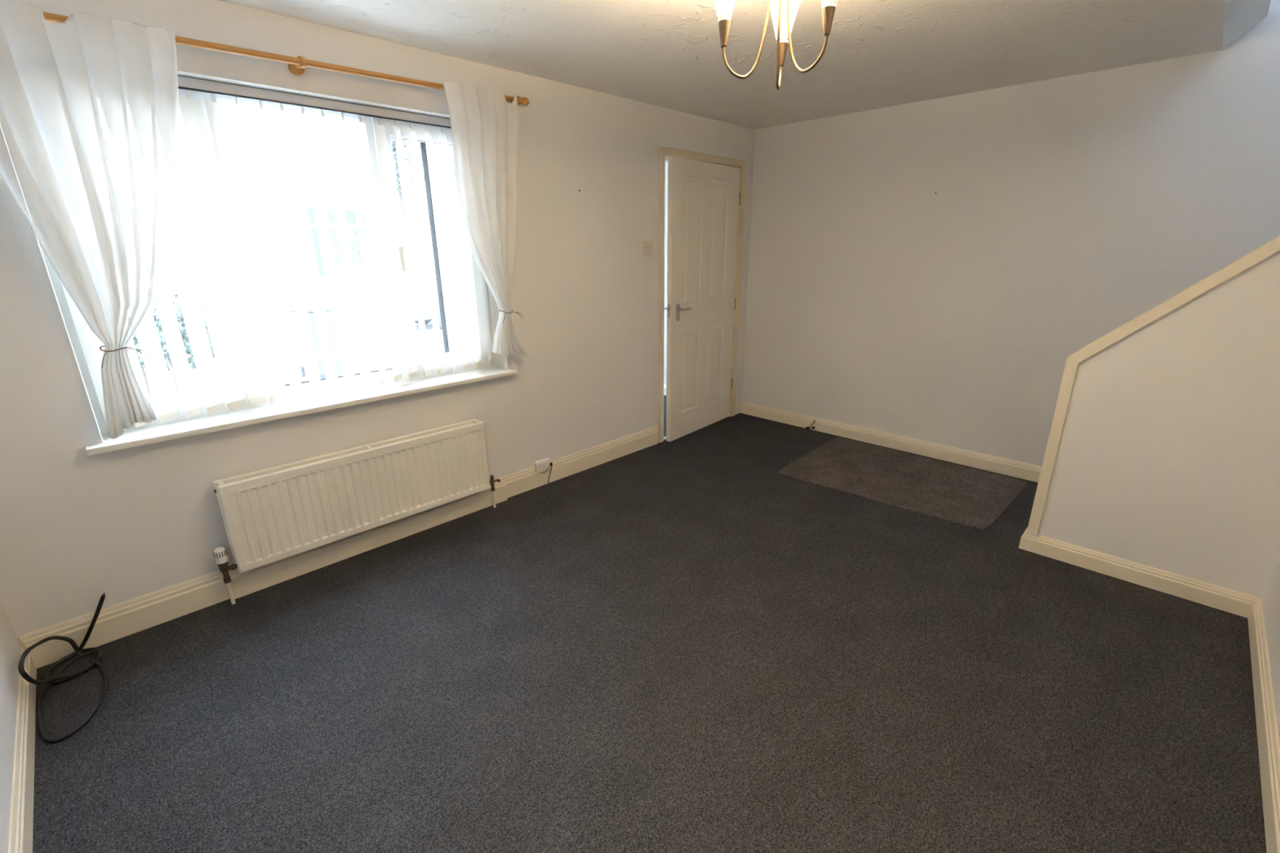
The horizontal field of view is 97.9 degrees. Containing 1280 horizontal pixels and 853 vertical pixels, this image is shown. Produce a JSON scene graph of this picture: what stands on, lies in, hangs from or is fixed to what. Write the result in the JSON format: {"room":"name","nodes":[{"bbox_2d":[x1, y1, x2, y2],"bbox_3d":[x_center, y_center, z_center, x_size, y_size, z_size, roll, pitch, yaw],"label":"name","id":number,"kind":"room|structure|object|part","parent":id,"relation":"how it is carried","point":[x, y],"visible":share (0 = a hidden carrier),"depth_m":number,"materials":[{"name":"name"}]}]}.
{"room":"empty living room","nodes":[
{"label":"empty living room","id":0,"kind":"room"},
{"bbox_2d":[0,597,21,852],"bbox_3d":[-0.365,0.305,-0.188,5.500,2.710,0.120,16,25,42],"label":"wall","id":1,"kind":"structure","parent":0,"point":[10,646],"depth_m":1.67,"materials":[{"name":"paint"}]},
{"bbox_2d":[8,646,36,852],"bbox_3d":[-1.109,1.199,0.980,3.256,0.100,0.016,16,25,42],"label":"baseboard","id":2,"kind":"structure","parent":1,"relation":"attached to","point":[21,822],"depth_m":1.60,"materials":[{"name":"beige paint"}]},
{"bbox_2d":[0,0,755,636],"bbox_3d":[-0.812,-0.872,3.286,0.280,2.610,4.686,16,25,42],"label":"wall","id":3,"kind":"structure","parent":0,"point":[77,527],"depth_m":2.52,"materials":[{"name":"paint"}]},
{"bbox_2d":[38,88,495,434],"bbox_3d":[-1.505,-0.789,2.580,0.122,1.305,1.760,16,25,42],"label":"window","id":4,"kind":"structure","parent":3,"relation":"in","point":[420,129],"depth_m":2.68,"materials":[{"name":"white plastic"}]},
{"bbox_3d":[-1.916,-0.663,2.187,0.063,1.229,0.509,16,25,42],"label":"sash","id":5,"kind":"part","parent":4,"relation":"part of","materials":[{"name":"white plastic"}]},
{"bbox_2d":[60,75,495,427],"bbox_3d":[-1.460,-0.784,2.537,0.069,1.280,1.743,16,25,42],"label":"vertical blind","id":6,"kind":"object","parent":4,"relation":"attached to","point":[188,201],"visible":0.77,"depth_m":2.42,"materials":[{"name":"beige fabric"}]},
{"bbox_3d":[-1.435,-0.191,2.750,0.002,0.006,1.649,16,25,42],"label":"stabilising chain","id":7,"kind":"part","parent":6,"relation":"part of","materials":[{"name":"white plastic"}]},
{"bbox_3d":[-1.203,-0.829,2.823,0.034,0.160,0.024,16,25,42],"label":"handle","id":8,"kind":"part","parent":4,"relation":"part of","materials":[{"name":"white plastic"}]},
{"bbox_3d":[-1.094,-0.928,2.981,0.063,1.229,0.494,16,25,42],"label":"sash","id":9,"kind":"part","parent":4,"relation":"part of","materials":[{"name":"white plastic"}]},
{"bbox_2d":[31,69,508,443],"bbox_3d":[-1.450,-0.774,2.528,0.134,1.309,1.772,16,25,42],"label":"trim","id":10,"kind":"structure","parent":3,"relation":"attached to","point":[501,362],"depth_m":2.32,"materials":[{"name":"white paint"}]},
{"bbox_2d":[42,11,529,106],"bbox_3d":[-1.425,-1.430,2.172,0.100,0.096,2.338,16,25,42],"label":"pole","id":11,"kind":"object","parent":3,"relation":"attached to","point":[297,66],"visible":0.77,"depth_m":2.20,"materials":[{"name":"brown wood"}]},
{"bbox_2d":[0,0,178,439],"bbox_3d":[-1.828,-0.645,1.937,0.105,1.361,0.613,16,25,42],"label":"sheer curtain","id":12,"kind":"object","parent":11,"relation":"hanging from","point":[89,103],"visible":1,"depth_m":1.86,"materials":[{"name":"white fabric"}]},
{"bbox_2d":[437,81,528,356],"bbox_3d":[-0.786,-1.015,2.929,0.099,1.336,0.406,16,25,42],"label":"sheer curtain","id":13,"kind":"object","parent":11,"relation":"hanging from","point":[485,126],"visible":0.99,"depth_m":2.85,"materials":[{"name":"white fabric"}]},
{"bbox_2d":[85,366,517,455],"bbox_3d":[-1.440,-0.135,2.716,0.218,0.025,1.840,16,25,42],"label":"windowsill","id":14,"kind":"structure","parent":3,"relation":"attached to","point":[134,437],"depth_m":2.48,"materials":[{"name":"white paint"}]},
{"bbox_2d":[17,426,657,668],"bbox_3d":[-1.066,0.452,3.213,0.016,0.142,3.434,16,25,42],"label":"baseboard","id":15,"kind":"structure","parent":3,"relation":"attached to","point":[115,622],"depth_m":2.34,"materials":[{"name":"beige paint"}]},
{"bbox_2d":[213,418,500,604],"bbox_3d":[-1.328,0.360,2.824,0.121,0.560,1.382,16,25,42],"label":"radiator","id":16,"kind":"object","parent":3,"relation":"attached to","point":[273,514],"visible":1,"depth_m":2.65,"materials":[{"name":"metal"}]},
{"bbox_2d":[230,484,507,599],"bbox_3d":[-1.325,0.560,2.952,0.039,0.100,1.413,16,25,42],"label":"trim","id":17,"kind":"structure","parent":3,"relation":"attached to","point":[263,577],"depth_m":2.82,"materials":[{"name":"beige paint"}]},
{"bbox_2d":[533,457,552,484],"bbox_3d":[-0.624,0.300,3.618,0.040,0.170,0.117,16,25,42],"label":"outlet box","id":18,"kind":"object","parent":3,"relation":"attached to","point":[545,464],"visible":1,"depth_m":3.59,"materials":[{"name":"white plastic"}]},
{"bbox_3d":[-0.618,0.252,3.590,0.005,0.042,0.082,16,25,42],"label":"lid","id":19,"kind":"part","parent":18,"relation":"part of","materials":[{"name":"white plastic"}]},
{"bbox_2d":[644,240,653,253],"bbox_3d":[0.060,-1.247,3.879,0.012,0.086,0.086,16,25,42],"label":"light switch","id":20,"kind":"object","parent":3,"relation":"attached to","point":[648,245],"visible":1,"depth_m":3.87,"materials":[{"name":"beige plastic"}]},
{"bbox_2d":[658,146,746,442],"bbox_3d":[0.500,-0.995,4.425,0.228,2.119,1.016,16,25,42],"label":"door","id":21,"kind":"structure","parent":3,"relation":"in","point":[706,193],"depth_m":4.34,"materials":[{"name":"beige paint"}]},
{"bbox_3d":[0.162,-0.886,4.099,0.016,2.119,0.052,16,25,42],"label":"architrave","id":22,"kind":"part","parent":21,"relation":"part of","materials":[{"name":"beige paint"}]},
{"bbox_3d":[0.283,-0.851,4.153,0.006,0.125,0.040,14,23,38],"label":"handle plate","id":23,"kind":"part","parent":21,"relation":"part of","materials":[{"name":"metal"}]},
{"bbox_3d":[0.335,-0.878,4.160,0.057,0.018,0.108,14,23,38],"label":"lever","id":24,"kind":"part","parent":21,"relation":"part of","materials":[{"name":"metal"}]},
{"bbox_3d":[0.389,-0.441,4.447,0.033,0.633,0.225,14,23,38],"label":"panel","id":25,"kind":"part","parent":21,"relation":"part of","materials":[{"name":"white paint"}]},
{"bbox_3d":[0.381,-1.369,4.146,0.033,0.897,0.225,14,23,38],"label":"panel","id":26,"kind":"part","parent":21,"relation":"part of","materials":[{"name":"white paint"}]},
{"bbox_3d":[0.492,-1.978,4.106,0.016,0.052,1.016,16,25,42],"label":"architrave","id":27,"kind":"part","parent":21,"relation":"part of","materials":[{"name":"beige paint"}]},
{"bbox_3d":[0.616,-0.526,4.702,0.033,0.633,0.230,14,23,38],"label":"panel","id":28,"kind":"part","parent":21,"relation":"part of","materials":[{"name":"white paint"}]},
{"bbox_3d":[0.609,-1.453,4.401,0.033,0.897,0.230,14,23,38],"label":"panel","id":29,"kind":"part","parent":21,"relation":"part of","materials":[{"name":"white paint"}]},
{"bbox_3d":[0.838,-1.103,4.751,0.016,2.119,0.052,16,25,42],"label":"architrave","id":30,"kind":"part","parent":21,"relation":"part of","materials":[{"name":"beige paint"}]},
{"bbox_2d":[420,142,449,352],"bbox_3d":[-1.216,-1.575,5.640,0.100,2.500,1.750,16,25,42],"label":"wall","id":31,"kind":"structure","parent":0,"point":[433,234],"depth_m":4.96,"materials":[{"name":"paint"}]},
{"bbox_2d":[420,142,472,352],"bbox_3d":[-1.146,-1.197,4.474,1.920,2.500,0.100,16,25,42],"label":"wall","id":32,"kind":"structure","parent":0,"point":[437,150],"depth_m":4.80,"materials":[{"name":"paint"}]},
{"bbox_2d":[32,395,1266,852],"bbox_3d":[-0.237,0.572,3.245,5.506,0.120,4.786,16,25,42],"label":"floor","id":33,"kind":"structure","parent":0,"point":[687,643],"depth_m":1.92,"materials":[{"name":"grey carpet"}]},
{"bbox_2d":[17,593,108,742],"bbox_3d":[-2.003,0.832,1.928,0.205,0.229,0.518,-12,21,-32],"label":"coiled cable","id":34,"kind":"object","parent":33,"relation":"on","point":[55,678],"visible":1,"depth_m":2.01,"materials":[{"name":"black plastic"}]},
{"bbox_2d":[805,420,814,429],"bbox_3d":[1.430,-0.013,4.670,0.073,0.085,0.022,14,23,38],"label":"stub","id":35,"kind":"object","parent":33,"relation":"on","point":[812,427],"visible":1,"depth_m":4.67,"materials":[{"name":"black plastic"}]},
{"bbox_2d":[777,436,1026,529],"bbox_3d":[1.719,0.327,3.731,1.312,0.014,0.990,16,25,42],"label":"mat","id":36,"kind":"object","parent":33,"relation":"on","point":[952,492],"visible":1,"depth_m":3.64,"materials":[{"name":"carpet"}]},
{"bbox_2d":[219,0,1271,129],"bbox_3d":[0.457,-1.631,1.755,3.456,0.260,4.736,16,25,42],"label":"ceiling","id":37,"kind":"structure","parent":0,"point":[878,54],"depth_m":2.52,"materials":[{"name":"white paint"}]},
{"bbox_2d":[714,0,837,89],"bbox_3d":[0.398,-1.163,1.454,0.328,0.444,0.356,16,25,42],"label":"ceiling light","id":38,"kind":"object","parent":37,"relation":"attached to","point":[784,12],"visible":1,"depth_m":1.49,"materials":[{"name":"gold metal"}]},
{"bbox_3d":[0.223,-1.123,1.456,0.092,0.109,0.093,16,25,42],"label":"lamp shade","id":39,"kind":"part","parent":38,"relation":"part of","materials":[{"name":"white glass"}]},
{"bbox_3d":[0.292,-1.142,1.465,0.150,0.400,0.008,-4,18,-11],"label":"arm","id":40,"kind":"part","parent":38,"relation":"part of","materials":[{"name":"gold metal"}]},
{"bbox_3d":[0.396,-1.172,1.554,0.008,0.399,0.150,5,19,17],"label":"arm","id":41,"kind":"part","parent":38,"relation":"part of","materials":[{"name":"gold metal"}]},
{"bbox_3d":[0.419,-1.178,1.622,0.092,0.109,0.093,16,25,42],"label":"lamp shade","id":42,"kind":"part","parent":38,"relation":"part of","materials":[{"name":"white glass"}]},
{"bbox_3d":[0.425,-1.129,1.423,0.008,0.400,0.150,-16,24,-39],"label":"arm","id":43,"kind":"part","parent":38,"relation":"part of","materials":[{"name":"gold metal"}]},
{"bbox_3d":[0.473,-1.099,1.377,0.092,0.109,0.093,16,25,42],"label":"lamp shade","id":44,"kind":"part","parent":38,"relation":"part of","materials":[{"name":"white glass"}]},
{"bbox_2d":[663,0,1279,466],"bbox_3d":[2.211,-2.104,3.295,7.900,5.100,0.120,16,25,42],"label":"wall","id":45,"kind":"structure","parent":0,"point":[1064,211],"depth_m":3.55,"materials":[{"name":"paint"}]},
{"bbox_2d":[663,384,666,395],"bbox_3d":[0.086,-0.431,5.954,1.800,0.110,0.016,16,25,42],"label":"baseboard","id":46,"kind":"structure","parent":45,"relation":"attached to","point":[664,385],"depth_m":5.78,"materials":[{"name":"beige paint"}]},
{"bbox_2d":[741,401,1041,482],"bbox_3d":[1.865,0.096,4.287,2.586,0.108,0.016,16,25,42],"label":"baseboard","id":47,"kind":"structure","parent":45,"relation":"attached to","point":[1022,470],"depth_m":4.17,"materials":[{"name":"beige paint"}]},
{"bbox_2d":[1038,251,1279,598],"bbox_3d":[2.281,-0.130,2.331,0.789,1.739,0.100,16,25,42],"label":"wall","id":48,"kind":"structure","parent":0,"point":[1168,460],"depth_m":2.32,"materials":[{"name":"paint"}]},
{"bbox_2d":[1018,527,1258,617],"bbox_3d":[2.269,0.650,2.592,0.827,0.095,0.116,16,25,42],"label":"baseboard","id":49,"kind":"structure","parent":48,"relation":"attached to","point":[1219,597],"depth_m":2.51,"materials":[{"name":"beige paint"}]},
{"bbox_2d":[1026,235,1279,537],"bbox_3d":[2.286,-0.184,2.309,0.842,1.680,0.132,16,25,42],"label":"trim","id":50,"kind":"structure","parent":48,"relation":"attached to","point":[1271,247],"depth_m":2.43,"materials":[{"name":"beige paint"}]},
{"bbox_2d":[1261,551,1279,745],"bbox_3d":[1.351,-0.050,0.699,0.100,2.610,3.648,16,25,42],"label":"wall","id":51,"kind":"structure","parent":0,"point":[1270,598],"depth_m":2.00,"materials":[{"name":"paint"}]},
{"bbox_2d":[1247,597,1279,852],"bbox_3d":[1.960,0.926,1.743,0.016,0.100,1.622,16,25,42],"label":"baseboard","id":52,"kind":"structure","parent":51,"relation":"attached to","point":[1268,747],"depth_m":1.71,"materials":[{"name":"beige paint"}]},
{"label":"outside","id":53,"kind":"structure","parent":0,"visible":0},
{"bbox_2d":[66,305,444,427],"bbox_3d":[-21.234,-6.269,26.110,57.800,0.200,80.000,16,25,42],"label":"ground","id":54,"kind":"structure","parent":53,"point":[365,311],"depth_m":10.80,"materials":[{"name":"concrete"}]},
{"bbox_2d":[133,288,273,395],"bbox_3d":[-5.791,-1.112,7.259,0.602,1.394,1.812,16,25,42],"label":"hedge","id":55,"kind":"object","parent":54,"relation":"on","point":[182,327],"visible":0.12,"depth_m":7.03,"materials":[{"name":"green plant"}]},
{"bbox_3d":[-6.218,-0.695,6.941,0.035,0.804,0.096,-1,18,0],"label":"stem","id":56,"kind":"part","parent":55,"relation":"part of","materials":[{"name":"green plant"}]},
{"bbox_3d":[-6.006,-0.763,7.147,0.041,0.804,0.089,-3,18,-8],"label":"stem","id":57,"kind":"part","parent":55,"relation":"part of","materials":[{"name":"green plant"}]},
{"bbox_2d":[37,102,435,327],"bbox_3d":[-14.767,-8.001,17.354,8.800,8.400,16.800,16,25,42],"label":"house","id":58,"kind":"structure","parent":54,"relation":"on","point":[251,113],"depth_m":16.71,"materials":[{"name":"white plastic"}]},
{"bbox_3d":[-13.023,-4.273,14.572,0.020,1.100,1.300,16,25,42],"label":"curtained pane","id":59,"kind":"part","parent":58,"relation":"part of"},
{"bbox_3d":[-10.370,-4.706,17.296,0.060,2.060,0.960,16,25,42],"label":"door","id":60,"kind":"part","parent":58,"relation":"part of","materials":[{"name":"white"}]},
{"bbox_3d":[-8.345,-8.019,18.379,0.020,1.000,1.500,16,25,42],"label":"curtained pane","id":61,"kind":"part","parent":58,"relation":"part of","materials":[{"name":"white glass"}]},
{"bbox_3d":[-8.326,-5.784,19.105,0.020,1.100,1.500,16,25,42],"label":"curtained pane","id":62,"kind":"part","parent":58,"relation":"part of","materials":[{"name":"white glass"}]},
{"bbox_2d":[284,300,342,377],"bbox_3d":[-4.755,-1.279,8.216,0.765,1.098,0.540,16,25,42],"label":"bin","id":63,"kind":"object","parent":54,"relation":"on","point":[290,306],"visible":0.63,"depth_m":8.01,"materials":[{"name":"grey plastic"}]},
{"bbox_3d":[-4.725,-1.744,8.030,0.670,0.100,0.540,16,25,42],"label":"lid","id":64,"kind":"part","parent":63,"relation":"part of","materials":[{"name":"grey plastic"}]},
{"bbox_2d":[306,204,382,341],"bbox_3d":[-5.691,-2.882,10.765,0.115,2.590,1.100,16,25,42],"label":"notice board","id":65,"kind":"object","parent":54,"relation":"on","point":[348,210],"visible":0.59,"depth_m":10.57,"materials":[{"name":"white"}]},
{"bbox_3d":[-6.036,-2.761,10.468,0.070,2.550,0.080,16,25,42],"label":"post","id":66,"kind":"part","parent":65,"relation":"part of","materials":[{"name":"white"}]},
{"bbox_3d":[-5.661,-3.760,10.441,0.010,0.040,1.100,16,25,42],"label":"cross rail","id":67,"kind":"part","parent":65,"relation":"part of","materials":[{"name":"white"}]},
{"bbox_3d":[-5.561,-3.451,10.654,0.008,0.640,0.710,16,25,42],"label":"cyan panel","id":68,"kind":"part","parent":65,"relation":"part of","materials":[{"name":"white"}]},
{"bbox_3d":[-5.377,-2.973,11.104,0.070,2.550,0.080,16,25,42],"label":"post","id":69,"kind":"part","parent":65,"relation":"part of","materials":[{"name":"white"}]},
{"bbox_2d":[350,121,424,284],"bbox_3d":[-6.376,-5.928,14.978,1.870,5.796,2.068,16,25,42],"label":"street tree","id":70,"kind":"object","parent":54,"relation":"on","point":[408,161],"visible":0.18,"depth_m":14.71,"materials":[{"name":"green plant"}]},
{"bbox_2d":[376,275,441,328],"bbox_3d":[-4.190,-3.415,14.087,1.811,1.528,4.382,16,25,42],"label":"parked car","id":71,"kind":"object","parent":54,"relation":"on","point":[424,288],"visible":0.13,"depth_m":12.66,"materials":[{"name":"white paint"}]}
]}

